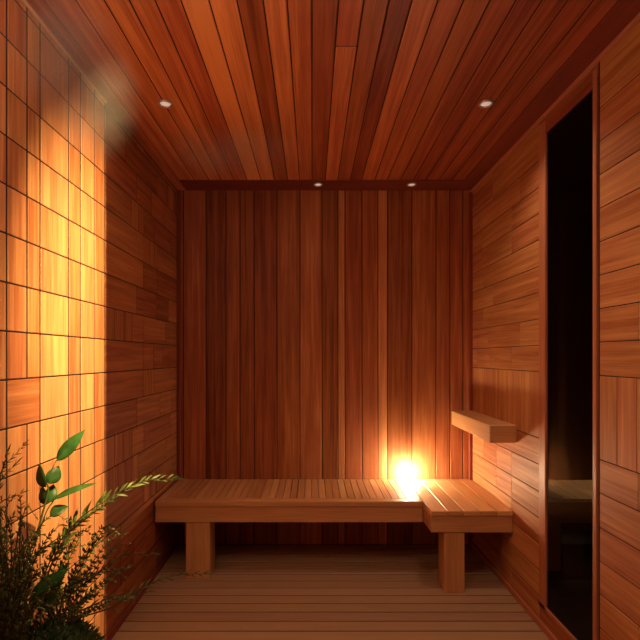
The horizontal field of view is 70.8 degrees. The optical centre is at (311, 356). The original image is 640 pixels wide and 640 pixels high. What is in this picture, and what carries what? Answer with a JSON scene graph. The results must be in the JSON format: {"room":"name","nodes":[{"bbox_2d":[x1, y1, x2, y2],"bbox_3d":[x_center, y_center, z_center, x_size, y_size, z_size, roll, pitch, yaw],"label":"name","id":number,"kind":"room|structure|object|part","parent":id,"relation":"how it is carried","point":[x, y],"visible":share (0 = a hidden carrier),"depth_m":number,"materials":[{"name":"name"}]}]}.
{"room":"sauna","nodes":[
{"label":"sauna","id":0,"kind":"room"},
{"bbox_2d":[0,0,176,639],"bbox_3d":[-0.960,0.070,0.973,0.100,2.400,4.345,0,0,0],"label":"wall","id":1,"kind":"structure","parent":0,"point":[88,219],"depth_m":1.77,"materials":[{"name":"red wood"}]},
{"bbox_2d":[22,0,185,189],"bbox_3d":[-0.880,-1.134,0.922,0.060,0.016,4.245,0,0,0],"label":"trim","id":2,"kind":"structure","parent":1,"relation":"attached to","point":[40,7],"depth_m":1.83,"materials":[{"name":"brown wood"}]},
{"bbox_2d":[106,543,177,639],"bbox_3d":[-0.905,1.259,0.911,0.010,0.022,4.223,0,0,0],"label":"baseboard","id":3,"kind":"structure","parent":1,"relation":"attached to","point":[140,595],"depth_m":2.33,"materials":[{"name":"brown wood"}]},
{"bbox_2d":[106,103,177,190],"bbox_3d":[-0.907,-1.122,2.513,0.006,0.008,1.065,0,0,0],"label":"trim","id":4,"kind":"structure","parent":1,"relation":"attached to","point":[109,106],"depth_m":2.35,"materials":[{"name":"brown wood"}]},
{"bbox_2d":[178,190,469,544],"bbox_3d":[0.085,0.070,3.095,2.190,2.400,0.100,0,0,0],"label":"wall","id":5,"kind":"structure","parent":0,"point":[324,333],"depth_m":3.04,"materials":[{"name":"red wood"}]},
{"bbox_2d":[177,191,180,545],"bbox_3d":[-0.899,0.076,3.034,0.022,2.388,0.022,0,0,0],"label":"trim","id":6,"kind":"structure","parent":5,"relation":"attached to","point":[178,192],"depth_m":3.02,"materials":[{"name":"brown wood"}]},
{"bbox_2d":[179,180,463,189],"bbox_3d":[0.062,-1.134,2.960,1.824,0.016,0.170,0,0,0],"label":"trim","id":7,"kind":"structure","parent":5,"relation":"attached to","point":[188,184],"depth_m":2.94,"materials":[{"name":"brown wood"}]},
{"bbox_2d":[468,192,472,545],"bbox_3d":[1.069,0.081,3.034,0.022,2.378,0.022,0,0,0],"label":"trim","id":8,"kind":"structure","parent":5,"relation":"attached to","point":[470,194],"depth_m":3.02,"materials":[{"name":"brown wood"}]},
{"bbox_2d":[111,544,548,639],"bbox_3d":[0.045,1.300,0.922,2.110,0.060,4.445,0,0,0],"label":"floor","id":9,"kind":"structure","parent":0,"point":[252,592],"depth_m":2.37,"materials":[{"name":"brown wood"}]},
{"bbox_2d":[155,479,512,592],"bbox_3d":[0.090,1.048,2.725,1.976,0.445,0.632,0,0,0],"label":"bench","id":10,"kind":"object","parent":9,"relation":"on","point":[451,508],"visible":0.99,"depth_m":2.58,"materials":[{"name":"brown wood"}]},
{"bbox_3d":[-0.654,1.109,2.649,0.139,0.322,0.140,0,0,0],"label":"leg","id":11,"kind":"part","parent":10,"relation":"part of","materials":[{"name":"brown wood"}]},
{"bbox_2d":[404,467,414,481],"bbox_3d":[0.645,0.775,2.985,0.073,0.098,0.073,0,0,0],"label":"candle lamp","id":12,"kind":"object","parent":10,"relation":"on","point":[409,473],"visible":1,"depth_m":2.96,"materials":[{"name":"wax"}]},
{"bbox_3d":[0.767,1.107,2.477,0.110,0.326,0.116,0,0,0],"label":"leg","id":13,"kind":"part","parent":10,"relation":"part of","materials":[{"name":"brown wood"}]},
{"bbox_3d":[-0.750,1.084,1.145,0.280,0.372,0.550,0,0,0],"label":"planter","id":14,"kind":"object","parent":9,"relation":"on","visible":0},
{"bbox_2d":[0,440,85,639],"bbox_3d":[-0.704,0.557,1.181,0.379,0.684,0.224,0,0,5],"label":"plant","id":15,"kind":"object","parent":14,"relation":"in","point":[14,619],"visible":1,"depth_m":1.14,"materials":[{"name":"green plant"}]},
{"bbox_2d":[6,430,95,629],"bbox_3d":[-0.738,0.555,1.275,0.220,0.688,0.086,0,0,-36],"label":"plant","id":16,"kind":"object","parent":14,"relation":"in","point":[68,447],"visible":0.75,"depth_m":1.28,"materials":[{"name":"green plant"}]},
{"bbox_3d":[-0.761,0.594,1.270,0.098,0.609,0.040,0,0,-19],"label":"stem","id":17,"kind":"part","parent":16,"relation":"part of","materials":[{"name":"green plant"}]},
{"bbox_2d":[7,614,105,639],"bbox_3d":[-0.737,0.815,1.163,0.361,0.192,0.573,0,0,0],"label":"ground cover","id":18,"kind":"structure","parent":14,"relation":"in","point":[53,631],"depth_m":1.27,"materials":[{"name":"green plant"}]},
{"bbox_2d":[37,474,211,625],"bbox_3d":[-0.550,0.631,1.379,0.507,0.537,0.117,0,0,-31],"label":"shrub","id":19,"kind":"object","parent":18,"relation":"on","point":[85,514],"visible":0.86,"depth_m":1.34,"materials":[{"name":"green plant"}]},
{"bbox_2d":[45,522,134,626],"bbox_3d":[-0.701,0.693,1.394,0.314,0.414,0.189,0,0,0],"label":"shrub","id":20,"kind":"object","parent":14,"relation":"in","point":[88,596],"visible":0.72,"depth_m":1.35,"materials":[{"name":"green plant"}]},
{"bbox_2d":[44,0,618,179],"bbox_3d":[0.045,-1.180,0.922,2.110,0.100,4.445,0,0,0],"label":"ceiling","id":21,"kind":"structure","parent":0,"point":[256,89],"depth_m":1.81,"materials":[{"name":"brown wood"}]},
{"bbox_2d":[157,99,172,108],"bbox_3d":[-0.652,-1.125,2.000,0.066,0.010,0.066,0,0,0],"label":"recessed light","id":22,"kind":"object","parent":21,"relation":"in","point":[164,103],"visible":1,"depth_m":1.99,"materials":[{"name":"metal"}]},
{"bbox_2d":[313,182,322,186],"bbox_3d":[0.040,-1.121,2.925,0.066,0.010,0.066,0,0,0],"label":"recessed light","id":23,"kind":"object","parent":21,"relation":"in","point":[316,184],"visible":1,"depth_m":2.92,"materials":[{"name":"metal"}]},
{"bbox_2d":[407,182,416,186],"bbox_3d":[0.648,-1.121,2.925,0.066,0.010,0.066,0,0,0],"label":"recessed light","id":24,"kind":"object","parent":21,"relation":"in","point":[410,184],"visible":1,"depth_m":2.92,"materials":[{"name":"metal"}]},
{"bbox_2d":[478,99,493,107],"bbox_3d":[0.773,-1.125,2.000,0.066,0.010,0.066,0,0,0],"label":"recessed light","id":25,"kind":"object","parent":21,"relation":"in","point":[486,103],"visible":1,"depth_m":1.99,"materials":[{"name":"metal"}]},
{"bbox_2d":[473,20,639,639],"bbox_3d":[1.091,0.070,0.973,0.022,2.400,4.345,0,0,0],"label":"wall","id":26,"kind":"structure","parent":0,"point":[506,203],"depth_m":2.15,"materials":[{"name":"red wood"}]},
{"bbox_2d":[452,411,516,442],"bbox_3d":[1.008,0.406,2.696,0.143,0.094,0.651,0,0,0],"label":"wall shelf","id":27,"kind":"object","parent":26,"relation":"attached to","point":[487,428],"visible":1,"depth_m":2.49,"materials":[{"name":"brown wood"}]},
{"bbox_2d":[471,542,557,639],"bbox_3d":[1.073,1.255,0.911,0.014,0.030,4.223,0,0,0],"label":"baseboard","id":28,"kind":"structure","parent":26,"relation":"attached to","point":[547,632],"depth_m":2.35,"materials":[{"name":"brown wood"}]},
{"bbox_2d":[457,0,639,191],"bbox_3d":[1.027,-1.134,0.922,0.106,0.016,4.245,0,0,0],"label":"trim","id":29,"kind":"structure","parent":26,"relation":"attached to","point":[623,12],"depth_m":1.82,"materials":[{"name":"brown wood"}]},
{"bbox_2d":[539,69,598,639],"bbox_3d":[1.085,0.040,1.922,0.015,2.270,0.432,0,0,0],"label":"glass door","id":30,"kind":"structure","parent":26,"relation":"in","point":[569,149],"depth_m":1.90,"materials":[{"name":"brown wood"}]},
{"bbox_3d":[1.085,0.040,2.109,0.015,2.270,0.058,0,0,0],"label":"frame","id":31,"kind":"part","parent":30,"relation":"part of","materials":[{"name":"brown wood"}]},
{"bbox_3d":[1.085,1.165,1.922,0.015,0.020,0.432,0,0,0],"label":"frame","id":32,"kind":"part","parent":30,"relation":"part of","materials":[{"name":"brown wood"}]},
{"bbox_3d":[1.085,0.040,1.718,0.015,2.270,0.023,0,0,0],"label":"frame","id":33,"kind":"part","parent":30,"relation":"part of","materials":[{"name":"brown wood"}]}
]}

